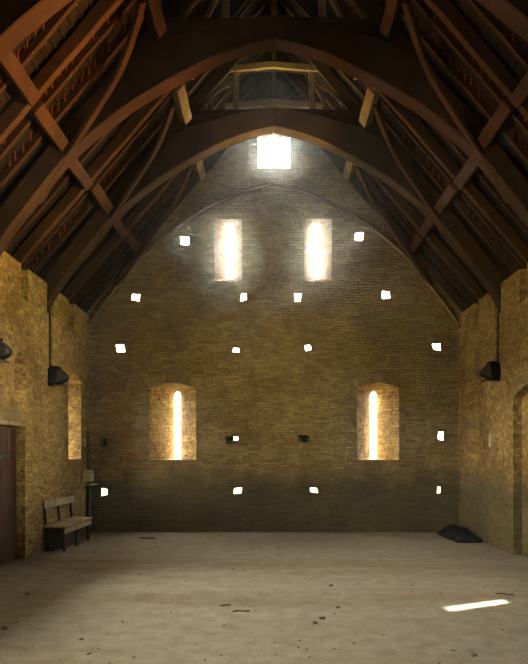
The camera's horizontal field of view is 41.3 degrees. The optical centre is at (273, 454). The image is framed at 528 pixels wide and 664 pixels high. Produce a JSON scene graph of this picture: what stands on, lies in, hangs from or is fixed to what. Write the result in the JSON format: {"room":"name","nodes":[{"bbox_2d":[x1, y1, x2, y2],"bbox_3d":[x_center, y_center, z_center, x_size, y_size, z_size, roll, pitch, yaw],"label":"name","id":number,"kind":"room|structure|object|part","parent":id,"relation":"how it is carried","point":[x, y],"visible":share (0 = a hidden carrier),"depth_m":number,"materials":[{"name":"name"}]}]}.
{"room":"barn interior","nodes":[
{"label":"barn interior","id":0,"kind":"room"},
{"bbox_2d":[0,251,88,564],"bbox_3d":[-4.230,-0.650,4.750,0.800,4.500,19.500,0,0,0],"label":"wall","id":1,"kind":"structure","parent":0,"point":[51,453],"depth_m":11.58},
{"bbox_2d":[0,338,12,362],"bbox_3d":[-3.668,-1.400,9.350,0.324,0.340,0.289,0,0,0],"label":"floodlight","id":2,"kind":"object","parent":1,"relation":"attached to","point":[6,351],"visible":1,"depth_m":9.29,"materials":[{"name":"black metal"}]},
{"bbox_2d":[0,427,16,563],"bbox_3d":[-3.962,0.590,10.060,0.045,1.980,1.372,0,0,0],"label":"door","id":3,"kind":"structure","parent":1,"relation":"in","point":[8,436],"depth_m":10.41,"materials":[{"name":"brown wood"}]},
{"bbox_2d":[0,409,28,426],"bbox_3d":[-3.904,-0.535,10.060,0.172,0.210,1.720,0,0,0],"label":"lintel","id":4,"kind":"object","parent":1,"relation":"attached to","point":[12,418],"depth_m":10.29,"materials":[{"name":"stone"}]},
{"bbox_2d":[48,366,68,386],"bbox_3d":[-3.668,-1.340,11.950,0.324,0.340,0.289,0,0,0],"label":"floodlight","id":5,"kind":"object","parent":1,"relation":"attached to","point":[56,376],"visible":1,"depth_m":11.83,"materials":[{"name":"black metal"}]},
{"bbox_3d":[-3.681,-1.191,11.950,0.212,0.017,0.238,0,0,0],"label":"glass","id":6,"kind":"part","parent":5,"relation":"part of","materials":[{"name":"glass"}]},
{"bbox_2d":[83,431,97,533],"bbox_3d":[-3.730,0.550,14.190,0.200,2.100,0.420,0,0,0],"label":"switch box","id":7,"kind":"object","parent":1,"relation":"attached to","point":[88,475],"visible":0.94,"depth_m":14.16,"materials":[{"name":"grey metal"}]},
{"bbox_3d":[-3.694,0.420,14.200,0.012,0.210,0.280,0,0,0],"label":"box lid","id":8,"kind":"part","parent":7,"relation":"part of","materials":[{"name":"grey metal"}]},
{"bbox_2d":[0,0,527,255],"bbox_3d":[-0.003,-4.531,9.500,8.373,6.103,0.270,0,0,0],"label":"truss","id":9,"kind":"object","parent":1,"relation":"attached to","point":[191,47],"visible":0.9,"depth_m":9.37,"materials":[{"name":"brown wood"}]},
{"bbox_2d":[29,100,68,151],"bbox_3d":[-2.848,-4.164,8.859,0.224,0.229,1.102,0,0,0],"label":"purlin","id":10,"kind":"object","parent":9,"relation":"attached to","point":[39,112],"visible":0.87,"depth_m":8.73,"materials":[{"name":"brown wood"}]},
{"bbox_2d":[68,159,92,190],"bbox_3d":[-2.869,-4.141,10.141,0.229,0.228,1.102,0,0,0],"label":"purlin","id":11,"kind":"object","parent":9,"relation":"attached to","point":[81,176],"visible":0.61,"depth_m":10.23,"materials":[{"name":"brown wood"}]},
{"bbox_2d":[40,0,145,203],"bbox_3d":[-2.345,-4.466,9.129,2.156,2.012,0.374,0,0,37],"label":"brace","id":12,"kind":"object","parent":9,"relation":"attached to","point":[140,6],"visible":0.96,"depth_m":9.09,"materials":[{"name":"brown wood"}]},
{"bbox_2d":[144,0,167,39],"bbox_3d":[-1.542,-5.676,8.859,0.237,0.230,1.102,0,0,0],"label":"purlin","id":13,"kind":"object","parent":9,"relation":"attached to","point":[153,12],"visible":0.98,"depth_m":9.00,"materials":[{"name":"brown wood"}]},
{"bbox_3d":[-0.648,-6.210,9.499,0.117,0.782,0.102,0,0,0],"label":"queen post","id":14,"kind":"part","parent":9,"relation":"part of","materials":[{"name":"brown wood"}]},
{"bbox_2d":[271,0,276,97],"bbox_3d":[-0.002,-7.349,10.000,0.111,0.211,8.600,0,0,0],"label":"ridge beam","id":15,"kind":"structure","parent":9,"relation":"attached to","point":[273,2],"depth_m":12.86,"materials":[{"name":"brown wood"}]},
{"bbox_3d":[0.650,-6.210,9.498,0.121,0.782,0.102,0,0,0],"label":"queen post","id":16,"kind":"part","parent":9,"relation":"part of","materials":[{"name":"brown wood"}]},
{"bbox_2d":[379,0,403,38],"bbox_3d":[1.523,-5.696,8.859,0.233,0.230,1.102,0,0,0],"label":"purlin","id":17,"kind":"object","parent":9,"relation":"attached to","point":[393,8],"visible":0.98,"depth_m":9.01,"materials":[{"name":"brown wood"}]},
{"bbox_2d":[401,0,507,203],"bbox_3d":[2.344,-4.465,9.129,2.158,2.011,0.376,0,0,-37],"label":"brace","id":18,"kind":"object","parent":9,"relation":"attached to","point":[407,6],"visible":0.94,"depth_m":9.09,"materials":[{"name":"brown wood"}]},
{"bbox_2d":[453,157,478,189],"bbox_3d":[2.850,-4.157,10.141,0.230,0.238,1.102,0,0,0],"label":"purlin","id":19,"kind":"object","parent":9,"relation":"attached to","point":[470,167],"visible":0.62,"depth_m":10.21,"materials":[{"name":"brown wood"}]},
{"bbox_2d":[476,97,515,148],"bbox_3d":[2.818,-4.200,8.859,0.229,0.230,1.102,0,0,0],"label":"purlin","id":20,"kind":"object","parent":9,"relation":"attached to","point":[505,110],"visible":0.84,"depth_m":8.73,"materials":[{"name":"brown wood"}]},
{"bbox_2d":[0,0,527,61],"bbox_3d":[-0.003,-4.531,7.000,8.373,6.103,0.270,0,0,0],"label":"truss","id":21,"kind":"object","parent":1,"relation":"attached to","point":[19,19],"visible":1,"depth_m":6.95,"materials":[{"name":"brown wood"}]},
{"bbox_2d":[0,51,40,106],"bbox_3d":[-2.829,-4.182,7.641,0.230,0.229,1.102,0,0,0],"label":"purlin","id":22,"kind":"object","parent":21,"relation":"attached to","point":[11,66],"visible":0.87,"depth_m":7.68,"materials":[{"name":"brown wood"}]},
{"bbox_2d":[509,71,527,108],"bbox_3d":[2.857,-4.152,7.641,0.233,0.238,1.102,0,0,0],"label":"purlin","id":23,"kind":"object","parent":21,"relation":"attached to","point":[519,96],"visible":1,"depth_m":7.94,"materials":[{"name":"brown wood"}]},
{"bbox_2d":[38,10,509,367],"bbox_3d":[-0.003,-4.531,12.000,8.373,6.103,0.270,0,0,0],"label":"truss","id":24,"kind":"object","parent":1,"relation":"attached to","point":[209,132],"visible":0.84,"depth_m":11.87,"materials":[{"name":"brown wood"}]},
{"bbox_3d":[-3.950,-2.020,12.000,0.200,1.080,0.170,0,0,0],"label":"wall post","id":25,"kind":"part","parent":24,"relation":"part of","materials":[{"name":"brown wood"}]},
{"bbox_2d":[88,180,113,214],"bbox_3d":[-2.823,-4.188,11.359,0.231,0.228,1.102,0,0,0],"label":"purlin","id":26,"kind":"object","parent":24,"relation":"attached to","point":[95,190],"visible":0.84,"depth_m":11.24,"materials":[{"name":"brown wood"}]},
{"bbox_2d":[112,218,128,238],"bbox_3d":[-2.838,-4.171,12.641,0.232,0.227,1.102,0,0,0],"label":"purlin","id":27,"kind":"object","parent":24,"relation":"attached to","point":[118,226],"visible":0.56,"depth_m":12.76,"materials":[{"name":"brown wood"}]},
{"bbox_2d":[89,104,175,254],"bbox_3d":[-2.345,-4.467,11.630,2.157,2.011,0.372,0,0,37],"label":"brace","id":28,"kind":"object","parent":24,"relation":"attached to","point":[171,108],"visible":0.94,"depth_m":11.59,"materials":[{"name":"brown wood"}]},
{"bbox_2d":[171,83,191,124],"bbox_3d":[-1.502,-5.722,11.359,0.235,0.237,1.102,0,0,0],"label":"purlin","id":29,"kind":"object","parent":24,"relation":"attached to","point":[179,93],"visible":0.84,"depth_m":11.28,"materials":[{"name":"brown wood"}]},
{"bbox_3d":[-0.648,-6.210,11.999,0.117,0.782,0.102,0,0,0],"label":"queen post","id":30,"kind":"part","parent":24,"relation":"part of","materials":[{"name":"brown wood"}]},
{"bbox_3d":[0.650,-6.210,11.998,0.121,0.782,0.102,0,0,0],"label":"queen post","id":31,"kind":"part","parent":24,"relation":"part of","materials":[{"name":"brown wood"}]},
{"bbox_2d":[359,86,379,127],"bbox_3d":[1.548,-5.670,11.359,0.230,0.234,1.102,0,0,0],"label":"brace","id":32,"kind":"object","parent":24,"relation":"attached to","point":[371,96],"visible":0.79,"depth_m":11.28,"materials":[{"name":"brown wood"}]},
{"bbox_2d":[372,104,458,254],"bbox_3d":[2.344,-4.466,11.630,2.159,2.011,0.374,0,0,-37],"label":"brace","id":33,"kind":"object","parent":24,"relation":"attached to","point":[376,108],"visible":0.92,"depth_m":11.59,"materials":[{"name":"brown wood"}]},
{"bbox_2d":[418,217,434,237],"bbox_3d":[2.817,-4.194,12.641,0.228,0.226,1.102,0,0,0],"label":"purlin","id":34,"kind":"object","parent":24,"relation":"attached to","point":[427,226],"visible":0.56,"depth_m":12.76,"materials":[{"name":"brown wood"}]},
{"bbox_2d":[434,180,459,213],"bbox_3d":[2.823,-4.190,11.359,0.231,0.232,1.102,0,0,0],"label":"purlin","id":35,"kind":"object","parent":24,"relation":"attached to","point":[451,190],"visible":0.83,"depth_m":11.25,"materials":[{"name":"brown wood"}]},
{"bbox_3d":[3.950,-2.020,12.000,0.200,1.080,0.170,0,0,0],"label":"wall post","id":36,"kind":"part","parent":24,"relation":"part of","materials":[{"name":"brown wood"}]},
{"bbox_2d":[0,532,527,663],"bbox_3d":[0.000,1.725,4.850,9.800,0.250,20.900,0,0,0],"label":"floor","id":37,"kind":"structure","parent":0,"point":[97,604],"depth_m":7.59,"materials":[{"name":"beige concrete"}]},
{"bbox_2d":[43,495,91,551],"bbox_3d":[-3.627,1.179,12.350,0.404,0.842,1.720,0,0,0],"label":"bench","id":38,"kind":"object","parent":37,"relation":"on","point":[66,532],"visible":1,"depth_m":11.99,"materials":[{"name":"brown wood"}]},
{"bbox_3d":[-3.750,1.400,11.610,0.060,0.400,0.090,0,0,0],"label":"leg","id":39,"kind":"part","parent":38,"relation":"part of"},
{"bbox_3d":[-3.477,1.400,11.610,0.027,0.400,0.090,0,0,0],"label":"leg","id":40,"kind":"part","parent":38,"relation":"part of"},
{"bbox_3d":[-3.477,1.400,12.350,0.027,0.400,0.090,0,0,0],"label":"leg","id":41,"kind":"part","parent":38,"relation":"part of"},
{"bbox_3d":[-3.448,1.258,12.350,0.028,0.085,1.660,0,0,0],"label":"rail","id":42,"kind":"part","parent":38,"relation":"part of","materials":[{"name":"brown wood"}]},
{"bbox_3d":[-3.477,1.400,13.090,0.027,0.400,0.090,0,0,0],"label":"leg","id":43,"kind":"part","parent":38,"relation":"part of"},
{"bbox_2d":[139,537,155,538],"bbox_3d":[-2.425,1.587,13.422,0.370,0.025,0.218,0,0,0],"label":"stone slab","id":44,"kind":"object","parent":37,"relation":"on","point":[139,537],"visible":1,"depth_m":13.35,"materials":[{"name":"beige stone"}]},
{"bbox_2d":[16,534,524,663],"bbox_3d":[0.042,1.597,9.489,7.114,0.008,9.360,0,0,0],"label":"litter","id":45,"kind":"object","parent":37,"relation":"on","point":[250,534],"visible":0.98,"depth_m":7.77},
{"bbox_2d":[438,524,472,540],"bbox_3d":[3.561,1.488,13.650,0.540,0.224,1.122,0,0,0],"label":"heap","id":46,"kind":"object","parent":37,"relation":"on","point":[451,531],"visible":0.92,"depth_m":13.40,"materials":[{"name":"grey fabric"}]},
{"bbox_2d":[454,534,482,542],"bbox_3d":[3.580,1.534,12.920,0.483,0.133,0.363,0,0,0],"label":"heap","id":47,"kind":"object","parent":37,"relation":"on","point":[461,538],"visible":1,"depth_m":12.78,"materials":[{"name":"grey fabric"}]},
{"bbox_2d":[0,0,527,306],"bbox_3d":[0.000,-4.969,4.800,9.900,5.882,21.000,0,0,0],"label":"ceiling","id":48,"kind":"structure","parent":0,"point":[75,17],"depth_m":10.20,"materials":[{"name":"wood"}]},
{"bbox_2d":[0,0,80,94],"bbox_3d":[-2.121,-5.214,7.835,4.215,4.871,0.096,0,0,0],"label":"rafter","id":49,"kind":"object","parent":48,"relation":"attached to","point":[28,53],"visible":0.82,"depth_m":7.80,"materials":[{"name":"brown wood"}]},
{"bbox_2d":[0,0,136,160],"bbox_3d":[-2.121,-5.214,8.668,4.215,4.871,0.096,0,0,0],"label":"rafter","id":50,"kind":"object","parent":48,"relation":"attached to","point":[105,29],"visible":0.91,"depth_m":8.64,"materials":[{"name":"brown wood"}]},
{"bbox_2d":[0,0,160,187],"bbox_3d":[-2.121,-5.214,9.085,4.215,4.871,0.096,0,0,0],"label":"rafter","id":51,"kind":"object","parent":48,"relation":"attached to","point":[121,39],"visible":0.76,"depth_m":9.05,"materials":[{"name":"brown wood"}]},
{"bbox_2d":[4,0,221,251],"bbox_3d":[-2.121,-5.214,10.335,4.215,4.871,0.096,0,0,0],"label":"rafter","id":52,"kind":"object","parent":48,"relation":"attached to","point":[62,180],"visible":0.31,"depth_m":10.31,"materials":[{"name":"brown wood"}]},
{"bbox_2d":[21,0,254,268],"bbox_3d":[-2.121,-5.214,11.168,4.215,4.871,0.096,0,0,0],"label":"rafter","id":53,"kind":"object","parent":48,"relation":"attached to","point":[156,111],"visible":0.37,"depth_m":11.14,"materials":[{"name":"brown wood"}]},
{"bbox_2d":[29,0,270,273],"bbox_3d":[-2.121,-5.214,11.585,4.215,4.871,0.096,0,0,0],"label":"rafter","id":54,"kind":"object","parent":48,"relation":"attached to","point":[258,8],"visible":0.66,"depth_m":11.55,"materials":[{"name":"brown wood"}]},
{"bbox_2d":[69,72,267,301],"bbox_3d":[-2.121,-5.214,13.645,4.215,4.871,0.096,0,0,0],"label":"rafter","id":55,"kind":"object","parent":48,"relation":"attached to","point":[172,181],"visible":0.22,"depth_m":13.64,"materials":[{"name":"brown wood"}]},
{"bbox_2d":[71,73,270,304],"bbox_3d":[-2.121,-5.214,14.038,4.215,4.871,0.096,0,0,0],"label":"rafter","id":56,"kind":"object","parent":48,"relation":"attached to","point":[267,79],"visible":0.56,"depth_m":14.00,"materials":[{"name":"brown wood"}]},
{"bbox_2d":[78,52,263,267],"bbox_3d":[-2.121,-5.214,12.835,4.215,4.871,0.096,0,0,0],"label":"rafter","id":57,"kind":"object","parent":48,"relation":"attached to","point":[254,58],"visible":0.12,"depth_m":12.81,"materials":[{"name":"brown wood"}]},
{"bbox_2d":[187,0,203,17],"bbox_3d":[-2.121,-5.214,9.918,4.215,4.871,0.096,0,0,0],"label":"rafter","id":58,"kind":"object","parent":48,"relation":"attached to","point":[201,1],"visible":0.03,"depth_m":9.93,"materials":[{"name":"brown wood"}]},
{"bbox_2d":[0,0,526,303],"bbox_3d":[-0.002,-5.073,10.101,8.414,4.554,8.104,0,0,0],"label":"roof tiles","id":59,"kind":"object","parent":48,"relation":"attached to","point":[124,0],"visible":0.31,"depth_m":9.02,"materials":[{"name":"ceramic"}]},
{"bbox_2d":[0,0,527,144],"bbox_3d":[-0.001,-5.177,8.251,8.307,4.826,0.154,0,0,0],"label":"truss","id":60,"kind":"object","parent":48,"relation":"attached to","point":[445,10],"visible":0.91,"depth_m":8.20,"materials":[{"name":"brown wood"}]},
{"bbox_2d":[12,0,527,265],"bbox_3d":[-0.001,-5.177,10.751,8.307,4.826,0.154,0,0,0],"label":"truss","id":61,"kind":"object","parent":48,"relation":"attached to","point":[405,114],"visible":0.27,"depth_m":10.70,"materials":[{"name":"brown wood"}]},
{"bbox_2d":[62,53,485,300],"bbox_3d":[-0.001,-5.177,13.251,8.307,4.826,0.154,0,0,0],"label":"truss","id":62,"kind":"object","parent":48,"relation":"attached to","point":[252,80],"visible":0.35,"depth_m":13.20,"materials":[{"name":"brown wood"}]},
{"bbox_2d":[124,231,140,253],"bbox_3d":[-2.806,-4.203,13.824,0.233,0.234,1.032,0,0,0],"label":"purlin","id":63,"kind":"object","parent":62,"relation":"attached to","point":[130,240],"visible":0.67,"depth_m":13.67,"materials":[{"name":"brown wood"}]},
{"bbox_2d":[192,160,205,180],"bbox_3d":[-1.504,-5.721,13.824,0.233,0.235,1.032,0,0,0],"label":"purlin","id":64,"kind":"object","parent":62,"relation":"attached to","point":[198,168],"visible":0.55,"depth_m":13.90,"materials":[{"name":"brown wood"}]},
{"bbox_2d":[343,160,355,181],"bbox_3d":[1.517,-5.706,13.824,0.230,0.230,1.032,0,0,0],"label":"purlin","id":65,"kind":"object","parent":62,"relation":"attached to","point":[349,170],"visible":0.55,"depth_m":13.91,"materials":[{"name":"brown wood"}]},
{"bbox_2d":[407,232,424,254],"bbox_3d":[2.816,-4.197,13.824,0.230,0.234,1.032,0,0,0],"label":"purlin","id":66,"kind":"object","parent":62,"relation":"attached to","point":[416,242],"visible":0.67,"depth_m":13.68,"materials":[{"name":"brown wood"}]},
{"bbox_2d":[344,0,360,18],"bbox_3d":[2.124,-5.212,9.917,4.208,4.866,0.097,0,0,0],"label":"rafter","id":67,"kind":"object","parent":48,"relation":"attached to","point":[346,2],"visible":0.02,"depth_m":9.92,"materials":[{"name":"brown wood"}]},
{"bbox_2d":[277,73,475,304],"bbox_3d":[2.124,-5.212,14.037,4.208,4.866,0.097,0,0,0],"label":"rafter","id":68,"kind":"object","parent":48,"relation":"attached to","point":[280,79],"visible":0.56,"depth_m":14.01,"materials":[{"name":"brown wood"}]},
{"bbox_2d":[285,52,473,272],"bbox_3d":[2.124,-5.212,12.833,4.208,4.866,0.097,0,0,0],"label":"rafter","id":69,"kind":"object","parent":48,"relation":"attached to","point":[329,101],"visible":0.15,"depth_m":12.80,"materials":[{"name":"brown wood"}]},
{"bbox_2d":[281,72,478,302],"bbox_3d":[2.124,-5.212,13.643,4.208,4.866,0.097,0,0,0],"label":"rafter","id":70,"kind":"object","parent":48,"relation":"attached to","point":[441,258],"visible":0.23,"depth_m":13.64,"materials":[{"name":"brown wood"}]},
{"bbox_2d":[278,0,517,273],"bbox_3d":[2.124,-5.212,11.583,4.208,4.866,0.097,0,0,0],"label":"rafter","id":71,"kind":"object","parent":48,"relation":"attached to","point":[286,5],"visible":0.64,"depth_m":11.56,"materials":[{"name":"brown wood"}]},
{"bbox_2d":[293,0,526,268],"bbox_3d":[2.124,-5.212,11.167,4.208,4.866,0.097,0,0,0],"label":"rafter","id":72,"kind":"object","parent":48,"relation":"attached to","point":[481,216],"visible":0.4,"depth_m":11.14,"materials":[{"name":"brown wood"}]},
{"bbox_2d":[326,0,527,234],"bbox_3d":[2.124,-5.212,10.333,4.208,4.866,0.097,0,0,0],"label":"rafter","id":73,"kind":"object","parent":48,"relation":"attached to","point":[486,181],"visible":0.3,"depth_m":10.31,"materials":[{"name":"brown wood"}]},
{"bbox_2d":[401,10,527,164],"bbox_3d":[2.124,-5.212,9.083,4.208,4.866,0.097,0,0,0],"label":"rafter","id":74,"kind":"object","parent":48,"relation":"attached to","point":[441,57],"visible":0.78,"depth_m":9.05,"materials":[{"name":"brown wood"}]},
{"bbox_2d":[411,0,527,135],"bbox_3d":[2.124,-5.212,8.667,4.208,4.866,0.097,0,0,0],"label":"rafter","id":75,"kind":"object","parent":48,"relation":"attached to","point":[421,5],"visible":0.88,"depth_m":8.64,"materials":[{"name":"brown wood"}]},
{"bbox_2d":[467,0,527,70],"bbox_3d":[2.124,-5.212,7.833,4.208,4.866,0.097,0,0,0],"label":"rafter","id":76,"kind":"object","parent":48,"relation":"attached to","point":[486,15],"visible":0.95,"depth_m":7.80,"materials":[{"name":"brown wood"}]},
{"bbox_2d":[80,84,467,531],"bbox_3d":[0.000,-3.105,14.850,9.460,9.410,0.700,0,0,0],"label":"wall","id":77,"kind":"structure","parent":0,"point":[298,417],"depth_m":14.50,"materials":[{"name":"beige brick"}]},
{"bbox_2d":[144,372,201,387],"bbox_3d":[-2.090,-1.549,14.502,1.193,0.328,0.036,0,0,0],"label":"arch","id":78,"kind":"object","parent":77,"relation":"in","point":[163,378],"depth_m":14.49,"materials":[{"name":"stone"}]},
{"bbox_2d":[79,86,468,328],"bbox_3d":[-0.001,-5.009,14.430,8.343,5.164,0.129,0,0,0],"label":"truss","id":79,"kind":"object","parent":77,"relation":"attached to","point":[212,159],"visible":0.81,"depth_m":14.39,"materials":[{"name":"brown wood"}]},
{"bbox_2d":[115,166,192,285],"bbox_3d":[-2.343,-4.467,13.931,2.157,2.009,0.376,0,0,37],"label":"brace","id":80,"kind":"object","parent":79,"relation":"attached to","point":[189,169],"visible":0.94,"depth_m":13.96,"materials":[{"name":"brown wood"}]},
{"bbox_2d":[355,166,432,285],"bbox_3d":[2.344,-4.464,13.929,2.154,2.008,0.378,0,0,-37],"label":"brace","id":81,"kind":"object","parent":79,"relation":"attached to","point":[358,169],"visible":0.96,"depth_m":13.95,"materials":[{"name":"brown wood"}]},
{"bbox_2d":[258,137,289,167],"bbox_3d":[0.000,-6.430,14.930,0.680,0.860,0.060,0,0,0],"label":"window","id":82,"kind":"structure","parent":77,"relation":"in","point":[258,137],"depth_m":14.90,"materials":[{"name":"stone"}]},
{"bbox_2d":[352,372,404,387],"bbox_3d":[2.155,-1.549,14.501,1.104,0.328,0.038,0,0,0],"label":"arch","id":83,"kind":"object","parent":77,"relation":"in","point":[376,377],"depth_m":14.49,"materials":[{"name":"stone"}]},
{"bbox_2d":[459,263,527,556],"bbox_3d":[4.230,-0.650,4.750,0.800,4.500,19.500,0,0,0],"label":"wall","id":84,"kind":"structure","parent":0,"point":[493,480],"depth_m":12.11,"materials":[{"name":"beige stone"}]},
{"bbox_2d":[479,361,499,381],"bbox_3d":[3.668,-1.420,11.950,0.324,0.340,0.289,0,0,0],"label":"floodlight","id":85,"kind":"object","parent":84,"relation":"attached to","point":[490,372],"visible":1,"depth_m":11.83,"materials":[{"name":"black metal"}]},
{"bbox_3d":[3.681,-1.271,11.950,0.212,0.017,0.238,0,0,0],"label":"glass","id":86,"kind":"part","parent":85,"relation":"part of","materials":[{"name":"clear glass"}]},
{"bbox_2d":[511,370,527,398],"bbox_3d":[3.848,-1.089,10.450,0.065,0.374,1.685,0,0,0],"label":"trim","id":87,"kind":"structure","parent":84,"relation":"attached to","point":[521,381],"depth_m":10.88,"materials":[{"name":"stone"}]}
]}

